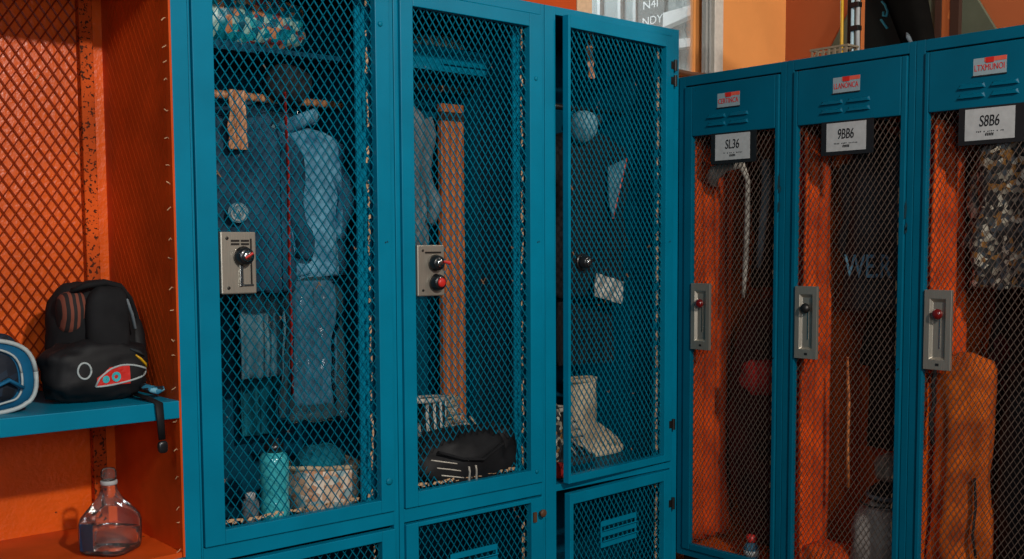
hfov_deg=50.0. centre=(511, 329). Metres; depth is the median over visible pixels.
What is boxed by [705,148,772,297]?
scarf
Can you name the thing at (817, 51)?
wire crate
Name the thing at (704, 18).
window
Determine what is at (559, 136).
jacket
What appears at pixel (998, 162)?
jacket
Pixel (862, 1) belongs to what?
trim
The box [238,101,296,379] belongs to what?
trousers
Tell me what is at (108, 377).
print
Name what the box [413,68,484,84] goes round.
shelf
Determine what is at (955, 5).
trim
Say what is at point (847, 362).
rope
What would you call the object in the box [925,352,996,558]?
overalls
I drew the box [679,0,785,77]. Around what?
wall
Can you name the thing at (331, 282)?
pants
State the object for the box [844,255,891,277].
print
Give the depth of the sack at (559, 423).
3.49 m
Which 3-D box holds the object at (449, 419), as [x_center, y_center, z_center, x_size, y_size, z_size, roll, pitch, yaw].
[-0.192,0.289,3.484,0.222,0.156,0.110,-4,5,-37]
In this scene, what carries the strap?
hanging from the locker at (346, 52)
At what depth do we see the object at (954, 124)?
3.07 m
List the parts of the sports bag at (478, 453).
handle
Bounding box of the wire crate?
[810,44,858,56]
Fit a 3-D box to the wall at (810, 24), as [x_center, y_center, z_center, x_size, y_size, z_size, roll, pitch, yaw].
[2.885,-0.565,3.310,0.120,3.000,4.820,-4,6,-41]
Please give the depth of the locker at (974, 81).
2.97 m
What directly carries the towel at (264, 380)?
hanging from the locker at (346, 52)
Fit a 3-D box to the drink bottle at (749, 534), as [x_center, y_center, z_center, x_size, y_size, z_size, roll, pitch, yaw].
[0.781,0.710,3.579,0.051,0.085,0.051,-4,6,-41]
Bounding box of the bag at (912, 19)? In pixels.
[885,0,934,42]
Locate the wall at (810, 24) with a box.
[785,0,1023,60]
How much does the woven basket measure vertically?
0.141 m
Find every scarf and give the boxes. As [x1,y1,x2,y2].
[437,103,465,424]
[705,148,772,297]
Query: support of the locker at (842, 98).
on the floor
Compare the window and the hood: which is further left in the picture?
the hood
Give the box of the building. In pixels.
[593,0,689,70]
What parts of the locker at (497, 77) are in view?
lock plate, lock knob, lock knob, hanging rod, wire panel, door, wire panel, louver plate, hinge rail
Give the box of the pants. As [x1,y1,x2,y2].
[276,273,349,423]
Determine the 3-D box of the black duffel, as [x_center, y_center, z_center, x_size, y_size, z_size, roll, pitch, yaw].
[0.904,0.302,3.717,0.311,0.874,0.330,-4,6,-41]
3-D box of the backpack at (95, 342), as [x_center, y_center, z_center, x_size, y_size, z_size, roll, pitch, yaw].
[-0.963,0.079,2.601,0.283,0.398,0.287,-1,4,-15]
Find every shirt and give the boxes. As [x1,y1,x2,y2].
[275,109,355,276]
[414,107,440,244]
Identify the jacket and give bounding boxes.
[215,105,314,292]
[555,114,630,297]
[962,141,1023,289]
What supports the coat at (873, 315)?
hanging from the locker at (842, 98)
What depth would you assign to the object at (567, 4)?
4.08 m
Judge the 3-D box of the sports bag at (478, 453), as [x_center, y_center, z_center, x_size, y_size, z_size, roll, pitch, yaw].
[-0.149,0.383,3.227,0.420,0.203,0.205,-4,6,-41]
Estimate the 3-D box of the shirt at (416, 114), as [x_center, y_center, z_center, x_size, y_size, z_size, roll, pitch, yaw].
[-0.343,-0.453,3.261,0.265,0.558,0.136,-1,4,-11]
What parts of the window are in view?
pane, sill, panel, sash, frame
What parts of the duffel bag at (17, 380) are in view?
panel, handle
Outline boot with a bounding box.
[571,375,623,456]
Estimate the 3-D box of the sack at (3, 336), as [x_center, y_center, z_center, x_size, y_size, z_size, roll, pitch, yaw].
[-1.270,0.079,2.585,0.220,0.162,0.060,-4,6,-41]
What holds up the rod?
on the locker at (842, 98)
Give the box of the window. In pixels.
[576,0,723,76]
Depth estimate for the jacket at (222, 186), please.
2.86 m
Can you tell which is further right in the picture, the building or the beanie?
the building
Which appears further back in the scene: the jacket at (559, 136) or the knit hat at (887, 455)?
the jacket at (559, 136)
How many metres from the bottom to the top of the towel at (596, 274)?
0.104 m
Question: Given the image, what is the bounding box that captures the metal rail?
[849,0,861,50]
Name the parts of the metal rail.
rail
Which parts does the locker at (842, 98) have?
lock knob, lock plate, wire panel, hanging rod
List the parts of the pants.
jean leg, jean leg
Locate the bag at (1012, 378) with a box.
[994,360,1023,558]
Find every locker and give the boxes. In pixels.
[0,0,200,558]
[186,0,398,558]
[392,0,546,558]
[544,5,678,558]
[676,61,786,558]
[780,41,916,558]
[905,25,1023,558]
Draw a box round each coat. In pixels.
[750,144,774,287]
[859,310,896,450]
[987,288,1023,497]
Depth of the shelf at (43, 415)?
2.43 m
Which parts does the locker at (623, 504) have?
lock knob, hanging rod, rag strip, wire panel, wire panel, door, door, louver plate, hinge rail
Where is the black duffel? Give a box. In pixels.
[726,296,772,545]
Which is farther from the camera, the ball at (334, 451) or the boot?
the boot
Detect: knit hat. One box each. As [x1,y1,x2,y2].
[571,111,597,142]
[874,452,893,482]
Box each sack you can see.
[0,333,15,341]
[556,404,562,461]
[802,538,851,558]
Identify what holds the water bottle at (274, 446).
in the locker at (346, 52)
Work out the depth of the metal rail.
3.34 m
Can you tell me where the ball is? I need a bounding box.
[556,462,562,477]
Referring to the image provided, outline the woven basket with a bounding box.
[289,454,360,513]
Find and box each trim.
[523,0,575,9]
[860,0,864,49]
[934,0,961,37]
[941,0,949,36]
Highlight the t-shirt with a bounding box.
[838,129,899,312]
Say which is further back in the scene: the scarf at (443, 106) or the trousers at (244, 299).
the scarf at (443, 106)
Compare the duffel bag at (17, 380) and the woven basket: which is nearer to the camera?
the duffel bag at (17, 380)
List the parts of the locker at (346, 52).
cloth strip, lock plate, lock knob, lock lever, hanging rod, door, wire panel, hinge rail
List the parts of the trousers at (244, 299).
trouser leg, trouser leg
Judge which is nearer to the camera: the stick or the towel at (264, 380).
the towel at (264, 380)
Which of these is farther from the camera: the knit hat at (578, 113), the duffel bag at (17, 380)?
the knit hat at (578, 113)
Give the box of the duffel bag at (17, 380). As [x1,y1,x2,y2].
[0,338,38,414]
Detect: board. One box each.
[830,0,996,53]
[864,0,900,48]
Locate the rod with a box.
[840,0,843,52]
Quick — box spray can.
[242,492,258,523]
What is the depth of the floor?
4.25 m
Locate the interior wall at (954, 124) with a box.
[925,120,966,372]
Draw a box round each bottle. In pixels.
[78,467,141,556]
[259,437,289,520]
[743,533,758,558]
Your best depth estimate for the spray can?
2.79 m
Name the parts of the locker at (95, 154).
panel, floor panel, corner post, panel, frame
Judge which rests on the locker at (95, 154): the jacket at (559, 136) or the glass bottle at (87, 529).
the glass bottle at (87, 529)
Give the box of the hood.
[215,105,272,131]
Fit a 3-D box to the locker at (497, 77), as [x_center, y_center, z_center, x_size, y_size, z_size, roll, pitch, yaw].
[-0.243,-0.001,3.284,0.540,1.910,0.536,-4,6,-41]
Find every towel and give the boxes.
[236,294,281,436]
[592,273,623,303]
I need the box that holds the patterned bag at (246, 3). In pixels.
[212,0,305,49]
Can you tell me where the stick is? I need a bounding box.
[847,0,850,51]
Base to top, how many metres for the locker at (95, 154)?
1.910 m
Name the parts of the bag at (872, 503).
peaked cap, crown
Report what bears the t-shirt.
hanging from the clothes hanger
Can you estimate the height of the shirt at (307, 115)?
0.461 m
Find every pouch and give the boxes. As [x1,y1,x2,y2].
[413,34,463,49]
[739,359,771,395]
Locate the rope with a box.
[845,357,849,487]
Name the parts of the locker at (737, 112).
lock knob, lock plate, wire panel, hanging rod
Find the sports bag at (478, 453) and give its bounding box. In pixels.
[418,420,516,488]
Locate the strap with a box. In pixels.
[283,92,293,393]
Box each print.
[103,372,120,382]
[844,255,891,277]
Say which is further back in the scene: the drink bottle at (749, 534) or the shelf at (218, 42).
the drink bottle at (749, 534)
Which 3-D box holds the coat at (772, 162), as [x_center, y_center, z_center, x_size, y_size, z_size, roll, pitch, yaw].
[0.941,-0.388,3.718,0.148,0.500,0.336,-4,6,-41]
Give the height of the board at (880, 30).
0.499 m
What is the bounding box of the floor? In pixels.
[676,552,683,558]
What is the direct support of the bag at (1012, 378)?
in the locker at (974, 81)
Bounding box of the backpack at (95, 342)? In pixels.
[36,279,167,452]
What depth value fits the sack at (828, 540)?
3.39 m
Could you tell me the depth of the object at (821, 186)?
3.43 m
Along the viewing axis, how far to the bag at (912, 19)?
3.17 m
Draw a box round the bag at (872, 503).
[850,481,892,558]
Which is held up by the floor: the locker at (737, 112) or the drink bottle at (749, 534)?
the locker at (737, 112)
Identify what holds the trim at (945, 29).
attached to the wall at (810, 24)
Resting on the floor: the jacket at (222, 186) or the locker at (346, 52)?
the locker at (346, 52)
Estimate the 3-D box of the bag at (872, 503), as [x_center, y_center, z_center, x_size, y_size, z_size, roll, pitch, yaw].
[1.153,0.612,3.317,0.233,0.314,0.228,-4,6,-41]
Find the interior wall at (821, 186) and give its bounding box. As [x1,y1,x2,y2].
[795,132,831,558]
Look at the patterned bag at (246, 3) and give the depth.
2.81 m
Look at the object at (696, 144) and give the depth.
3.76 m
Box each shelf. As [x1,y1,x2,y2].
[0,391,178,437]
[213,39,353,74]
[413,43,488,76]
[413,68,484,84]
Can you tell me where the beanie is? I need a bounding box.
[264,63,311,104]
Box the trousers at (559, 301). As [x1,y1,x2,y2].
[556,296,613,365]
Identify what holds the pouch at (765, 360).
attached to the black duffel
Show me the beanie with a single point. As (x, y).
(271, 71)
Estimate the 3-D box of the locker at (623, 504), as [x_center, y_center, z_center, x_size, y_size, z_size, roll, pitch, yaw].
[0.205,-0.032,3.667,0.636,1.910,0.543,-4,6,-41]
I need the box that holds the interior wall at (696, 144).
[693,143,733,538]
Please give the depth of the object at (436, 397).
3.30 m
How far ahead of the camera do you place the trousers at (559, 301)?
3.72 m

